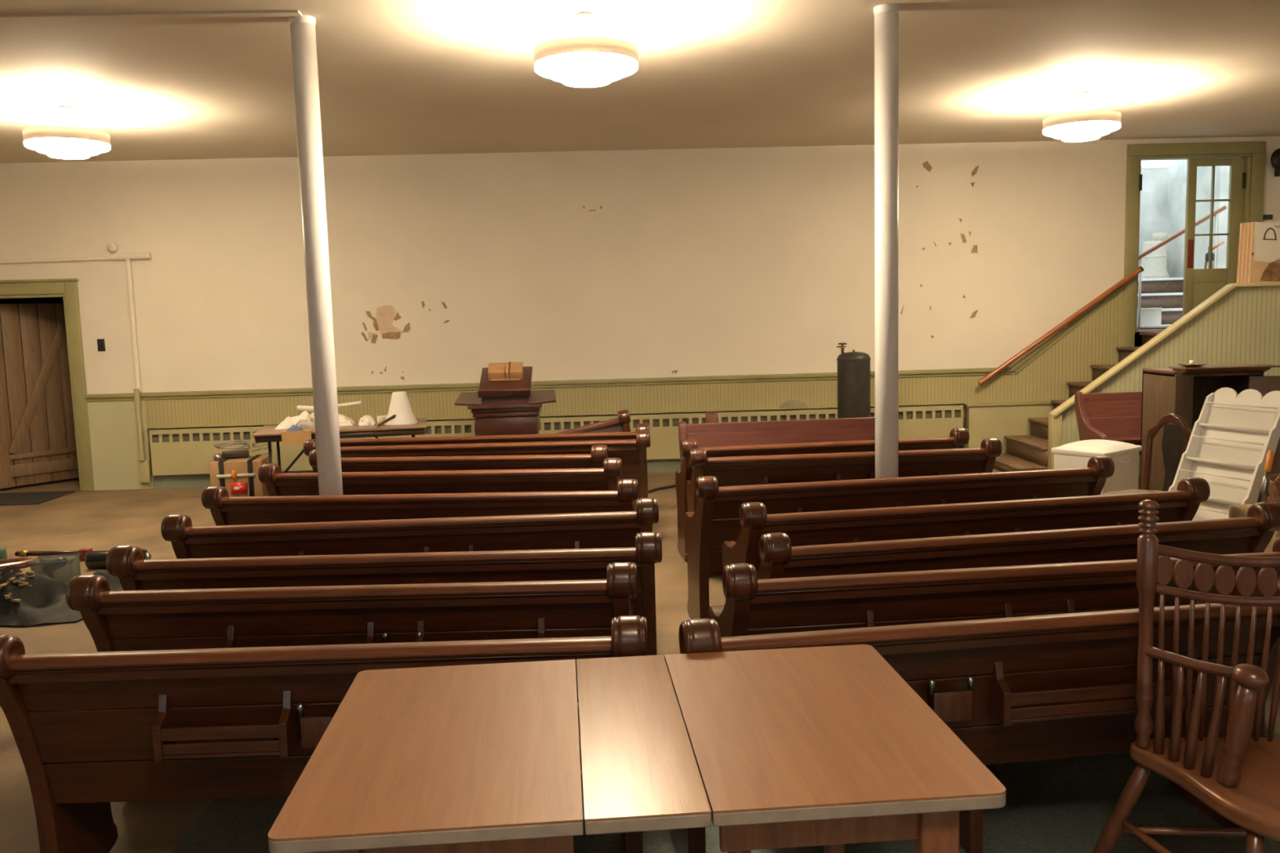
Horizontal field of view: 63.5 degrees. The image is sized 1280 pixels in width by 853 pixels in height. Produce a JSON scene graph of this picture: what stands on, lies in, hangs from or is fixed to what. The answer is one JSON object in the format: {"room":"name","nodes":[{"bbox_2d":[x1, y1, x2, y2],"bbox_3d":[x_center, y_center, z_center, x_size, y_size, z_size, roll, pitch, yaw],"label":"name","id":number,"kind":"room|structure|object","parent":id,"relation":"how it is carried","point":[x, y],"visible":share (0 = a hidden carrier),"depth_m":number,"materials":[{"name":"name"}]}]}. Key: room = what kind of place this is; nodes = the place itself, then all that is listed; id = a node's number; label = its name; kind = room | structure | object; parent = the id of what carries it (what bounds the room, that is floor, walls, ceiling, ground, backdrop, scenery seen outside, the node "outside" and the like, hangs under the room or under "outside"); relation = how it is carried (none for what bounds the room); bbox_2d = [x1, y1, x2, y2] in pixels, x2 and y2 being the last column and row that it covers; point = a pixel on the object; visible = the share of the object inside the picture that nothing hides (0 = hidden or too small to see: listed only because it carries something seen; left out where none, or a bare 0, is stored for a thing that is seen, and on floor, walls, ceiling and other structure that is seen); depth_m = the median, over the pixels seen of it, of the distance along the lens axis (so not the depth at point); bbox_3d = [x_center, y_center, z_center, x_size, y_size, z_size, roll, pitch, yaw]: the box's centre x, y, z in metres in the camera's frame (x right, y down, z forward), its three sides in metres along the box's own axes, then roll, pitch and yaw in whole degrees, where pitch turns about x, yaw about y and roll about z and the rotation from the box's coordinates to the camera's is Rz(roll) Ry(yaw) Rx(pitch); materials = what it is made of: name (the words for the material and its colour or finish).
{"room":"house of worship","nodes":[
{"label":"house of worship","id":0,"kind":"room"},
{"bbox_2d":[0,297,63,303],"bbox_3d":[-6.422,-0.668,11.530,2.495,2.400,2.380,-2,6,-2],"label":"wall","id":1,"kind":"structure","parent":0,"point":[50,300],"depth_m":12.49,"materials":[{"name":"black"}]},
{"bbox_2d":[0,136,1279,490],"bbox_3d":[-0.317,-1.131,10.442,14.400,3.232,0.165,-2,6,-2],"label":"wall","id":2,"kind":"structure","parent":0,"point":[637,281],"depth_m":10.35,"materials":[{"name":"beige paint"}]},
{"bbox_2d":[0,302,79,488],"bbox_3d":[-6.254,-0.338,10.695,0.058,1.860,0.884,3,8,38],"label":"door","id":3,"kind":"structure","parent":2,"relation":"in","point":[37,441],"depth_m":10.68,"materials":[{"name":"brown wood"}]},
{"bbox_2d":[0,278,94,491],"bbox_3d":[-6.118,-0.392,10.289,1.255,2.110,0.170,-2,6,-2],"label":"trim","id":4,"kind":"structure","parent":2,"relation":"attached to","point":[66,288],"depth_m":10.20,"materials":[{"name":"green paint"}]},
{"bbox_2d":[0,242,151,483],"bbox_3d":[-6.122,-0.583,10.177,2.711,2.374,0.102,-2,6,-2],"label":"conduit pipe","id":5,"kind":"object","parent":2,"relation":"attached to","point":[144,464],"visible":1,"depth_m":10.17,"materials":[{"name":"metal"}]},
{"bbox_2d":[97,338,105,351],"bbox_3d":[-5.335,-0.806,10.229,0.070,0.120,0.020,-2,6,-2],"label":"switch plate","id":6,"kind":"object","parent":2,"relation":"attached to","point":[100,342],"visible":1,"depth_m":10.23,"materials":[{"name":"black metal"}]},
{"bbox_2d":[977,266,1143,385],"bbox_3d":[4.270,-1.025,10.532,1.691,1.167,0.126,-2,6,-2],"label":"handrail","id":7,"kind":"object","parent":2,"relation":"attached to","point":[1140,268],"visible":1,"depth_m":10.48,"materials":[{"name":"brown wood"}]},
{"bbox_2d":[1122,141,1266,346],"bbox_3d":[5.647,-1.738,10.616,1.415,2.280,0.162,-2,6,-2],"label":"trim","id":8,"kind":"structure","parent":2,"relation":"attached to","point":[1254,152],"depth_m":10.47,"materials":[{"name":"green paint"}]},
{"bbox_2d":[1182,157,1246,316],"bbox_3d":[5.893,-1.869,10.606,0.595,1.730,0.052,-2,6,-2],"label":"door","id":9,"kind":"structure","parent":2,"relation":"in","point":[1199,284],"depth_m":10.58,"materials":[{"name":"green paint"}]},
{"bbox_2d":[1262,214,1272,219],"bbox_3d":[6.405,-2.138,10.550,0.100,0.050,0.025,-2,6,-2],"label":"door stop","id":10,"kind":"object","parent":2,"relation":"attached to","point":[1264,216],"visible":1,"depth_m":10.54,"materials":[{"name":"black metal"}]},
{"bbox_2d":[1270,147,1279,176],"bbox_3d":[6.473,-2.673,10.432,0.230,0.275,0.140,-2,6,-2],"label":"bell","id":11,"kind":"object","parent":2,"relation":"attached to","point":[1275,157],"visible":1,"depth_m":10.40,"materials":[{"name":"metal"}]},
{"bbox_2d":[0,0,1279,163],"bbox_3d":[-0.101,-2.077,3.739,14.600,0.120,13.290,-2,6,-2],"label":"ceiling","id":12,"kind":"structure","parent":0,"point":[396,77],"depth_m":6.96,"materials":[{"name":"paint"}]},
{"bbox_2d":[22,106,111,159],"bbox_3d":[-4.188,-2.152,7.549,0.560,0.354,0.560,-2,6,-2],"label":"ceiling lamp","id":13,"kind":"object","parent":12,"relation":"hanging from","point":[64,142],"visible":1,"depth_m":7.40,"materials":[{"name":"white glass"}]},
{"bbox_2d":[0,9,302,22],"bbox_3d":[-4.562,-2.061,5.279,5.600,0.012,0.100,-2,6,-2],"label":"pipe","id":14,"kind":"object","parent":12,"relation":"attached to","point":[289,13],"depth_m":5.33,"materials":[{"name":"metal"}]},
{"bbox_2d":[533,12,638,87],"bbox_3d":[-0.292,-2.036,5.563,0.560,0.354,0.560,-2,6,-2],"label":"ceiling lamp","id":15,"kind":"object","parent":12,"relation":"hanging from","point":[585,60],"visible":1,"depth_m":5.40,"materials":[{"name":"white glass"}]},
{"bbox_2d":[1042,91,1121,142],"bbox_3d":[3.426,-2.410,8.017,0.560,0.354,0.560,-2,6,-2],"label":"ceiling lamp","id":16,"kind":"object","parent":12,"relation":"hanging from","point":[1082,125],"visible":1,"depth_m":7.86,"materials":[{"name":"glass"}]},
{"bbox_2d":[0,468,1279,852],"bbox_3d":[-0.061,1.108,5.340,14.600,0.100,15.770,-2,6,-2],"label":"floor","id":17,"kind":"structure","parent":0,"point":[107,519],"depth_m":6.92,"materials":[{"name":"wood"}]},
{"bbox_2d":[0,546,7,559],"bbox_3d":[-4.554,0.909,7.306,0.120,0.100,0.100,-3,7,-13],"label":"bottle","id":18,"kind":"object","parent":17,"relation":"on","point":[3,555],"visible":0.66,"depth_m":7.29,"materials":[{"name":"plastic"}]},
{"bbox_2d":[0,557,35,569],"bbox_3d":[-4.564,0.965,7.035,0.758,0.046,0.338,-7,8,-38],"label":"handle","id":19,"kind":"object","parent":17,"relation":"on","point":[21,562],"visible":0.95,"depth_m":7.13,"materials":[{"name":"brown wood"}]},
{"bbox_2d":[0,490,75,506],"bbox_3d":[-6.065,0.698,9.968,0.870,0.012,0.690,-2,6,-2],"label":"doormat","id":20,"kind":"object","parent":17,"relation":"on","point":[18,498],"visible":1,"depth_m":9.99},
{"bbox_2d":[14,547,92,560],"bbox_3d":[-4.149,0.908,7.307,0.556,0.080,0.065,-1,6,3],"label":"clamp","id":21,"kind":"object","parent":17,"relation":"on","point":[82,553],"visible":0.8,"depth_m":7.30,"materials":[{"name":"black metal"}]},
{"bbox_2d":[0,566,123,627],"bbox_3d":[-3.670,0.945,6.153,1.220,0.235,1.066,-2,6,-2],"label":"tarp","id":22,"kind":"object","parent":17,"relation":"on","point":[31,598],"visible":0.6,"depth_m":5.89,"materials":[{"name":"plastic"}]},
{"bbox_2d":[0,568,6,573],"bbox_3d":[-3.999,0.953,6.276,0.280,0.169,0.101,-5,7,-25],"label":"hose","id":23,"kind":"object","parent":22,"relation":"on","point":[2,570],"visible":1,"depth_m":6.29,"materials":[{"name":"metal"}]},
{"bbox_3d":[-3.716,0.920,6.578,0.250,0.168,0.200,-3,7,-13],"label":"tub","id":24,"kind":"object","parent":22,"relation":"on","visible":0},
{"bbox_2d":[41,557,67,578],"bbox_3d":[-3.720,0.913,6.579,0.148,0.159,0.066,-4,7,-19],"label":"drill","id":25,"kind":"object","parent":24,"relation":"in","point":[50,567],"visible":0.91,"depth_m":6.55,"materials":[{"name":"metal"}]},
{"bbox_2d":[84,548,151,568],"bbox_3d":[-3.549,0.900,7.042,0.410,0.120,0.120,-2,6,-7],"label":"canister","id":26,"kind":"object","parent":17,"relation":"on","point":[93,559],"visible":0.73,"depth_m":6.98,"materials":[{"name":"grey metal"}]},
{"bbox_2d":[208,449,269,497],"bbox_3d":[-3.767,0.450,9.761,0.460,0.428,0.423,-2,6,-8],"label":"carton","id":27,"kind":"object","parent":17,"relation":"on","point":[239,476],"depth_m":9.58,"materials":[{"name":"brown cardboard"}]},
{"bbox_2d":[213,453,222,460],"bbox_3d":[-3.938,0.284,9.640,0.080,0.060,0.080,-2,6,-2],"label":"metal fitting","id":28,"kind":"object","parent":27,"relation":"on","point":[217,456],"visible":1,"depth_m":9.61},
{"bbox_2d":[213,440,249,449],"bbox_3d":[-3.843,0.180,9.735,0.331,0.084,0.224,-2,6,-2],"label":"cable","id":29,"kind":"object","parent":27,"relation":"on","point":[221,446],"visible":1,"depth_m":9.69,"materials":[{"name":"plastic"}]},
{"bbox_2d":[251,442,272,455],"bbox_3d":[-3.558,0.198,9.716,0.196,0.136,0.131,-2,6,-2],"label":"cable","id":30,"kind":"object","parent":27,"relation":"on","point":[254,443],"visible":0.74,"depth_m":9.68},
{"bbox_2d":[288,13,342,495],"bbox_3d":[-1.745,-0.558,5.648,0.136,3.232,0.136,-2,6,-2],"label":"support column","id":31,"kind":"structure","parent":17,"relation":"on","point":[303,33],"depth_m":5.56,"materials":[{"name":"metal"}]},
{"bbox_2d":[252,417,426,473],"bbox_3d":[-2.583,0.349,9.082,1.420,0.715,0.700,-3,6,-12],"label":"folding table","id":32,"kind":"object","parent":17,"relation":"on","point":[267,433],"visible":0.54,"depth_m":8.80,"materials":[{"name":"brown laminate"}]},
{"bbox_2d":[281,429,312,444],"bbox_3d":[-2.879,0.088,8.682,0.235,0.108,0.133,-3,6,-12],"label":"cardboard sheet","id":33,"kind":"object","parent":32,"relation":"on","point":[288,437],"visible":0.85,"depth_m":8.62,"materials":[{"name":"cardboard"}]},
{"bbox_2d":[285,424,303,431],"bbox_3d":[-2.900,0.009,8.678,0.130,0.049,0.090,-3,6,-12],"label":"rag","id":34,"kind":"object","parent":33,"relation":"on","point":[294,428],"visible":1,"depth_m":8.65,"materials":[{"name":"fabric"}]},
{"bbox_2d":[295,417,315,430],"bbox_3d":[-2.801,-0.029,8.829,0.340,0.101,0.135,-3,7,-13],"label":"rag","id":35,"kind":"object","parent":32,"relation":"on","point":[308,424],"visible":0.3,"depth_m":8.77,"materials":[{"name":"fabric"}]},
{"bbox_2d":[275,410,355,429],"bbox_3d":[-2.862,-0.078,9.109,0.669,0.141,0.370,-3,7,-12],"label":"cloth","id":36,"kind":"object","parent":32,"relation":"on","point":[344,420],"visible":0.5,"depth_m":9.02,"materials":[{"name":"fabric"}]},
{"bbox_2d":[297,405,313,410],"bbox_3d":[-2.911,-0.164,9.251,0.309,0.059,0.074,-2,6,-8],"label":"roll","id":37,"kind":"object","parent":36,"relation":"on","point":[299,407],"visible":0.4,"depth_m":9.22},
{"bbox_2d":[337,400,362,407],"bbox_3d":[-2.628,-0.196,9.262,0.270,0.062,0.032,-1,6,1],"label":"strip","id":38,"kind":"object","parent":37,"relation":"on","point":[359,402],"visible":0.79,"depth_m":9.25,"materials":[{"name":"white fabric"}]},
{"bbox_2d":[358,414,375,426],"bbox_3d":[-2.400,-0.059,9.084,0.172,0.084,0.208,-2,6,-2],"label":"wrap","id":39,"kind":"object","parent":32,"relation":"on","point":[367,420],"visible":1,"depth_m":9.02,"materials":[{"name":"plastic"}]},
{"bbox_2d":[376,415,386,422],"bbox_3d":[-2.286,-0.067,9.246,0.130,0.060,0.040,-5,7,-31],"label":"paper packet","id":40,"kind":"object","parent":32,"relation":"on","point":[380,417],"visible":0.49,"depth_m":9.21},
{"bbox_2d":[376,414,395,427],"bbox_3d":[-2.173,-0.048,8.856,0.167,0.098,0.050,-3,6,-12],"label":"scrap","id":41,"kind":"object","parent":32,"relation":"on","point":[393,416],"visible":1,"depth_m":8.84,"materials":[{"name":"brown wood"}]},
{"bbox_2d":[383,391,418,425],"bbox_3d":[-2.107,-0.164,9.079,0.314,0.280,0.314,-2,6,-2],"label":"lampshade","id":42,"kind":"object","parent":32,"relation":"on","point":[399,406],"visible":0.93,"depth_m":9.00,"materials":[{"name":"fabric"}]},
{"bbox_2d":[106,532,662,655],"bbox_3d":[-0.926,0.804,4.076,2.035,0.830,0.551,-1,6,0],"label":"pew","id":43,"kind":"object","parent":17,"relation":"on","point":[127,563],"visible":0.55,"depth_m":3.82,"materials":[{"name":"brown wood"}]},
{"bbox_2d":[160,497,658,559],"bbox_3d":[-0.977,0.733,4.725,2.114,0.830,0.551,-2,6,-2],"label":"pew","id":44,"kind":"object","parent":17,"relation":"on","point":[602,529],"visible":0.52,"depth_m":4.49,"materials":[{"name":"brown wood"}]},
{"bbox_2d":[201,479,638,525],"bbox_3d":[-1.069,0.665,5.358,2.165,0.830,0.551,-1,6,3],"label":"pew","id":45,"kind":"object","parent":17,"relation":"on","point":[225,510],"visible":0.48,"depth_m":5.11,"materials":[{"name":"brown wood"}]},
{"bbox_2d":[257,457,622,496],"bbox_3d":[-1.113,0.582,6.112,2.075,0.830,0.551,-1,6,4],"label":"pew","id":46,"kind":"object","parent":17,"relation":"on","point":[606,477],"visible":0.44,"depth_m":5.87,"materials":[{"name":"brown wood"}]},
{"bbox_2d":[308,444,608,472],"bbox_3d":[-1.110,0.516,6.704,1.883,0.830,0.551,-1,6,5],"label":"pew","id":47,"kind":"object","parent":17,"relation":"on","point":[599,453],"visible":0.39,"depth_m":6.44,"materials":[{"name":"brown wood"}]},
{"bbox_2d":[303,431,650,505],"bbox_3d":[-1.098,0.448,7.317,2.361,0.830,0.551,-1,6,1],"label":"pew","id":48,"kind":"object","parent":17,"relation":"on","point":[633,453],"visible":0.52,"depth_m":7.06,"materials":[{"name":"brown wood"}]},
{"bbox_2d":[339,423,649,446],"bbox_3d":[-1.117,0.397,7.776,2.392,0.830,0.551,-2,6,0],"label":"pew","id":49,"kind":"object","parent":17,"relation":"on","point":[639,427],"visible":0.13,"depth_m":7.50,"materials":[{"name":"brown wood"}]},
{"bbox_2d":[454,366,555,435],"bbox_3d":[-1.171,0.066,9.206,0.880,1.174,0.555,-2,6,-2],"label":"pulpit","id":50,"kind":"object","parent":17,"relation":"on","point":[497,407],"visible":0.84,"depth_m":8.99,"materials":[{"name":"brown wood"}]},
{"bbox_2d":[467,404,542,409],"bbox_3d":[-1.177,-0.195,9.154,0.639,0.025,0.480,-2,6,-2],"label":"shelf","id":51,"kind":"object","parent":50,"relation":"attached to","point":[473,406],"depth_m":8.93,"materials":[{"name":"brown wood"}]},
{"bbox_2d":[488,361,523,382],"bbox_3d":[-1.187,-0.488,9.132,0.300,0.167,0.203,-2,6,-4],"label":"wooden box","id":52,"kind":"object","parent":50,"relation":"on","point":[497,371],"visible":1,"depth_m":9.07,"materials":[{"name":"beige wood"}]},
{"bbox_2d":[147,403,964,488],"bbox_3d":[-0.777,0.197,10.463,8.200,0.615,0.088,-2,6,-2],"label":"radiator cover","id":53,"kind":"object","parent":17,"relation":"on","point":[180,457],"visible":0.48,"depth_m":10.40,"materials":[{"name":"metal"}]},
{"bbox_2d":[555,409,631,433],"bbox_3d":[-0.473,0.270,8.370,1.072,0.799,0.245,-3,6,-12],"label":"pew remnant","id":54,"kind":"object","parent":17,"relation":"on","point":[620,424],"visible":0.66,"depth_m":8.32,"materials":[{"name":"brown wood"}]},
{"bbox_2d":[648,484,675,493],"bbox_3d":[0.563,0.547,9.664,1.450,0.021,0.257,-5,7,-27],"label":"cable","id":55,"kind":"object","parent":17,"relation":"on","point":[671,486],"visible":0.29,"depth_m":9.53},
{"bbox_2d":[705,411,718,423],"bbox_3d":[0.596,0.265,8.683,0.100,0.800,0.342,-2,6,-2],"label":"end panel","id":56,"kind":"object","parent":17,"relation":"on","point":[710,417],"visible":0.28,"depth_m":8.50,"materials":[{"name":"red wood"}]},
{"bbox_2d":[171,733,1279,852],"bbox_3d":[1.077,1.383,2.119,4.980,0.006,3.420,-2,6,-2],"label":"rug","id":57,"kind":"object","parent":17,"relation":"on","point":[1060,805],"visible":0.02,"depth_m":3.29,"materials":[{"name":"teal carpet"}]},
{"bbox_2d":[0,615,648,852],"bbox_3d":[-0.855,0.916,2.990,1.765,0.830,0.551,-2,6,-1],"label":"pew","id":58,"kind":"object","parent":57,"relation":"on","point":[91,731],"visible":0.67,"depth_m":2.79,"materials":[{"name":"brown wood"}]},
{"bbox_2d":[65,562,637,652],"bbox_3d":[-0.913,0.850,3.601,1.832,0.830,0.551,-1,6,1],"label":"pew","id":59,"kind":"object","parent":57,"relation":"on","point":[307,615],"visible":0.58,"depth_m":3.38,"materials":[{"name":"brown wood"}]},
{"bbox_2d":[267,644,1005,852],"bbox_3d":[-0.009,1.010,2.253,1.300,0.762,0.836,-2,6,-4],"label":"table","id":60,"kind":"object","parent":57,"relation":"on","point":[831,748],"visible":1,"depth_m":2.02,"materials":[{"name":"laminate"}]},
{"bbox_2d":[670,580,1279,852],"bbox_3d":[0.979,0.858,3.066,1.796,0.830,0.551,-2,6,-7],"label":"pew","id":61,"kind":"object","parent":57,"relation":"on","point":[1020,689],"visible":0.43,"depth_m":2.88,"materials":[{"name":"brown wood"}]},
{"bbox_2d":[708,537,1279,771],"bbox_3d":[1.244,0.789,3.625,1.988,0.830,0.551,-2,6,-6],"label":"pew","id":62,"kind":"object","parent":57,"relation":"on","point":[753,606],"visible":0.44,"depth_m":3.37,"materials":[{"name":"brown wood"}]},
{"bbox_2d":[1092,499,1279,852],"bbox_3d":[1.587,0.759,2.476,0.875,1.116,0.534,-1,6,6],"label":"armchair","id":63,"kind":"object","parent":57,"relation":"on","point":[1237,775],"visible":1,"depth_m":2.64,"materials":[{"name":"brown wood"}]},
{"bbox_2d":[678,417,875,468],"bbox_3d":[1.096,0.373,7.453,1.567,0.830,0.518,-2,6,-5],"label":"pew","id":64,"kind":"object","parent":17,"relation":"on","point":[863,428],"visible":0.15,"depth_m":7.61,"materials":[{"name":"red wood"}]},
{"bbox_2d":[675,427,969,560],"bbox_3d":[1.182,0.433,6.896,1.881,0.830,0.551,-2,6,-6],"label":"pew","id":65,"kind":"object","parent":17,"relation":"on","point":[958,437],"visible":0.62,"depth_m":6.65,"materials":[{"name":"brown wood"}]},
{"bbox_2d":[686,438,1002,512],"bbox_3d":[1.220,0.488,6.395,1.865,0.830,0.551,-2,6,-3],"label":"pew","id":66,"kind":"object","parent":17,"relation":"on","point":[731,471],"visible":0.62,"depth_m":6.16,"materials":[{"name":"brown wood"}]},
{"bbox_2d":[836,342,871,418],"bbox_3d":[2.002,-0.135,9.681,0.316,1.297,0.311,-2,6,-2],"label":"tank","id":67,"kind":"object","parent":17,"relation":"on","point":[853,367],"visible":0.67,"depth_m":9.53,"materials":[{"name":"metal"}]},
{"bbox_2d":[873,3,899,478],"bbox_3d":[1.370,-0.652,5.742,0.136,3.232,0.136,-2,6,-2],"label":"support column","id":68,"kind":"structure","parent":17,"relation":"on","point":[886,15],"depth_m":5.65,"materials":[{"name":"metal"}]},
{"bbox_2d":[684,456,1115,619],"bbox_3d":[1.337,0.588,5.467,2.186,0.830,0.551,-2,6,-8],"label":"pew","id":69,"kind":"object","parent":17,"relation":"on","point":[715,519],"visible":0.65,"depth_m":5.23,"materials":[{"name":"brown wood"}]},
{"bbox_2d":[722,477,1209,599],"bbox_3d":[1.460,0.664,4.753,2.139,0.830,0.551,-3,6,-9],"label":"pew","id":70,"kind":"object","parent":17,"relation":"on","point":[1182,504],"visible":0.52,"depth_m":4.51,"materials":[{"name":"brown wood"}]},
{"bbox_2d":[964,400,1053,453],"bbox_3d":[3.815,0.058,10.618,0.965,0.610,0.125,-2,6,-2],"label":"wall panel","id":71,"kind":"object","parent":17,"relation":"on","point":[998,420],"visible":0.53,"depth_m":10.56,"materials":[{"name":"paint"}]},
{"bbox_2d":[756,502,1279,579],"bbox_3d":[1.449,0.731,4.154,2.094,0.830,0.551,-3,6,-9],"label":"pew","id":72,"kind":"object","parent":17,"relation":"on","point":[1253,533],"visible":0.41,"depth_m":3.90,"materials":[{"name":"brown wood"}]},
{"bbox_2d":[993,331,1161,471],"bbox_3d":[5.146,-0.271,10.153,3.360,1.295,1.073,-2,6,-2],"label":"staircase","id":73,"kind":"structure","parent":17,"relation":"on","point":[1024,452],"depth_m":10.26,"materials":[{"name":"wood"}]},
{"bbox_2d":[1050,439,1142,494],"bbox_3d":[3.327,0.410,7.521,0.530,0.621,0.428,-6,8,-37],"label":"plastic bin","id":74,"kind":"object","parent":17,"relation":"on","point":[1125,455],"visible":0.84,"depth_m":7.38,"materials":[{"name":"plastic"}]},
{"bbox_2d":[1074,391,1142,455],"bbox_3d":[4.591,0.105,9.015,1.411,0.830,0.518,-2,6,-4],"label":"pew","id":75,"kind":"object","parent":17,"relation":"on","point":[1111,406],"visible":0.24,"depth_m":9.13,"materials":[{"name":"red wood"}]},
{"bbox_2d":[1102,413,1192,494],"bbox_3d":[3.040,0.404,6.183,0.422,0.945,0.452,-5,7,-26],"label":"chair","id":76,"kind":"object","parent":17,"relation":"on","point":[1171,447],"visible":0.41,"depth_m":6.26,"materials":[{"name":"brown wood"}]},
{"bbox_2d":[1139,364,1279,499],"bbox_3d":[4.519,0.082,7.956,0.985,1.113,0.694,-2,6,-2],"label":"base cabinet","id":77,"kind":"object","parent":17,"relation":"on","point":[1183,392],"visible":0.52,"depth_m":7.95,"materials":[{"name":"brown wood"}]},
{"bbox_2d":[1177,360,1205,367],"bbox_3d":[4.146,-0.472,7.766,0.190,0.050,0.190,-2,6,-2],"label":"dish","id":78,"kind":"object","parent":77,"relation":"on","point":[1191,364],"visible":1,"depth_m":7.73,"materials":[{"name":"gold metal"}]},
{"bbox_2d":[1168,386,1279,520],"bbox_3d":[2.925,0.401,5.247,0.459,1.165,0.444,-4,7,-20],"label":"rack","id":79,"kind":"object","parent":17,"relation":"on","point":[1233,435],"visible":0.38,"depth_m":5.25,"materials":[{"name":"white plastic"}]},
{"bbox_2d":[1173,489,1241,505],"bbox_3d":[2.898,0.369,5.234,0.080,0.039,0.414,-4,7,-20],"label":"shelf","id":80,"kind":"object","parent":79,"relation":"attached to","point":[1217,497],"depth_m":5.21,"materials":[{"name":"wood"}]},
{"bbox_2d":[1185,456,1255,471],"bbox_3d":[2.963,0.191,5.240,0.062,0.032,0.414,-4,7,-20],"label":"shelf","id":81,"kind":"object","parent":79,"relation":"attached to","point":[1215,463],"depth_m":5.27,"materials":[{"name":"wood"}]},
{"bbox_2d":[1198,422,1269,434],"bbox_3d":[3.027,0.012,5.246,0.045,0.026,0.414,-4,7,-20],"label":"shelf","id":82,"kind":"object","parent":79,"relation":"attached to","point":[1212,428],"depth_m":5.27,"materials":[{"name":"wood"}]},
{"bbox_2d":[1228,504,1279,679],"bbox_3d":[2.889,0.713,4.552,0.420,0.700,0.345,-2,6,-2],"label":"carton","id":83,"kind":"object","parent":17,"relation":"on","point":[1235,510],"visible":0.17,"depth_m":4.59,"materials":[{"name":"brown cardboard"}]},
{"bbox_2d":[1257,450,1274,502],"bbox_3d":[2.714,0.237,4.489,0.093,0.266,0.032,-5,7,-30],"label":"knife","id":84,"kind":"object","parent":83,"relation":"on","point":[1265,480],"visible":0.91,"depth_m":4.48,"materials":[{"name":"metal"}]},
{"bbox_2d":[1266,473,1279,504],"bbox_3d":[2.921,0.249,4.514,0.340,0.228,0.340,-2,6,-2],"label":"wicker basket","id":85,"kind":"object","parent":83,"relation":"on","point":[1273,489],"visible":0.63,"depth_m":4.52,"materials":[{"name":"wicker"}]},
{"bbox_2d":[1134,328,1164,346],"bbox_3d":[6.825,-0.969,11.020,4.700,0.200,0.620,-2,6,-2],"label":"floor","id":86,"kind":"structure","parent":0,"point":[1140,330],"depth_m":10.65,"materials":[{"name":"black"}]},
{"bbox_2d":[1137,277,1183,328],"bbox_3d":[5.492,-1.417,11.919,1.890,0.563,1.430,-2,6,-2],"label":"steps","id":87,"kind":"structure","parent":86,"relation":"on","point":[1166,293],"depth_m":11.77,"materials":[{"name":"carpet"}]},
{"bbox_2d":[1137,307,1162,324],"bbox_3d":[5.592,-1.214,11.412,0.280,0.185,0.140,-2,6,-2],"label":"carton","id":88,"kind":"object","parent":87,"relation":"on","point":[1148,316],"visible":0.69,"depth_m":11.35,"materials":[{"name":"cardboard"}]},
{"bbox_2d":[1137,232,1168,278],"bbox_3d":[6.133,-2.035,12.325,0.340,0.540,0.340,-2,6,-2],"label":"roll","id":89,"kind":"object","parent":87,"relation":"on","point":[1154,264],"visible":0.8,"depth_m":12.22,"materials":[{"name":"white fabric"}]},
{"bbox_2d":[1137,205,1226,329],"bbox_3d":[5.808,-1.712,11.149,1.012,1.302,0.044,-2,6,-2],"label":"banister","id":90,"kind":"object","parent":86,"relation":"on","point":[1141,255],"visible":0.67,"depth_m":11.10,"materials":[{"name":"wood"}]},
{"bbox_2d":[1204,241,1224,268],"bbox_3d":[6.065,-1.498,10.928,0.285,0.914,0.217,-2,6,-2],"label":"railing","id":91,"kind":"object","parent":86,"relation":"on","point":[1206,255],"visible":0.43,"depth_m":10.91,"materials":[{"name":"brown metal"}]},
{"bbox_2d":[1137,168,1168,276],"bbox_3d":[6.732,-1.998,12.685,4.700,2.280,0.100,-2,6,-2],"label":"wall","id":92,"kind":"structure","parent":0,"point":[1153,193],"depth_m":12.54,"materials":[{"name":"paint"}]},
{"bbox_2d":[1141,164,1168,169],"bbox_3d":[6.691,-3.518,12.516,4.700,0.780,0.100,-2,6,-2],"label":"window","id":93,"kind":"structure","parent":92,"relation":"in","point":[1145,166],"depth_m":12.49,"materials":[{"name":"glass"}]},
{"bbox_2d":[1047,281,1279,475],"bbox_3d":[5.349,-0.437,9.541,3.150,1.750,0.112,-2,6,-2],"label":"wall","id":94,"kind":"structure","parent":0,"point":[1239,324],"depth_m":9.48,"materials":[{"name":"paint"}]},
{"bbox_2d":[1236,222,1244,283],"bbox_3d":[5.827,-1.588,9.524,0.651,0.584,0.058,-2,6,-2],"label":"board","id":95,"kind":"object","parent":94,"relation":"on","point":[1242,224],"visible":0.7,"depth_m":9.50,"materials":[{"name":"wood"}]},
{"bbox_2d":[1240,222,1247,283],"bbox_3d":[5.840,-1.585,9.489,0.651,0.584,0.058,-2,6,-2],"label":"board","id":96,"kind":"object","parent":94,"relation":"on","point":[1245,227],"visible":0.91,"depth_m":9.47,"materials":[{"name":"wood"}]},
{"bbox_2d":[1244,222,1251,283],"bbox_3d":[5.854,-1.581,9.454,0.651,0.584,0.057,-2,6,-2],"label":"board","id":97,"kind":"object","parent":94,"relation":"on","point":[1249,224],"visible":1,"depth_m":9.43,"materials":[{"name":"wood"}]},
{"bbox_2d":[1247,222,1279,282],"bbox_3d":[5.867,-1.577,9.417,0.651,0.584,0.059,-2,6,-2],"label":"board","id":98,"kind":"object","parent":94,"relation":"on","point":[1264,242],"visible":1,"depth_m":9.39,"materials":[{"name":"beige wood"}]},
{"bbox_2d":[1259,258,1279,281],"bbox_3d":[5.910,-1.426,9.412,0.530,0.210,0.003,1,3,-2],"label":"picture","id":99,"kind":"object","parent":98,"relation":"attached to","point":[1272,273],"depth_m":9.41},
{"bbox_2d":[1165,159,1229,277],"bbox_3d":[6.476,-2.282,12.050,0.100,3.000,1.080,-2,6,-2],"label":"window","id":100,"kind":"structure","parent":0,"point":[1177,169],"depth_m":11.91,"materials":[{"name":"glass"}]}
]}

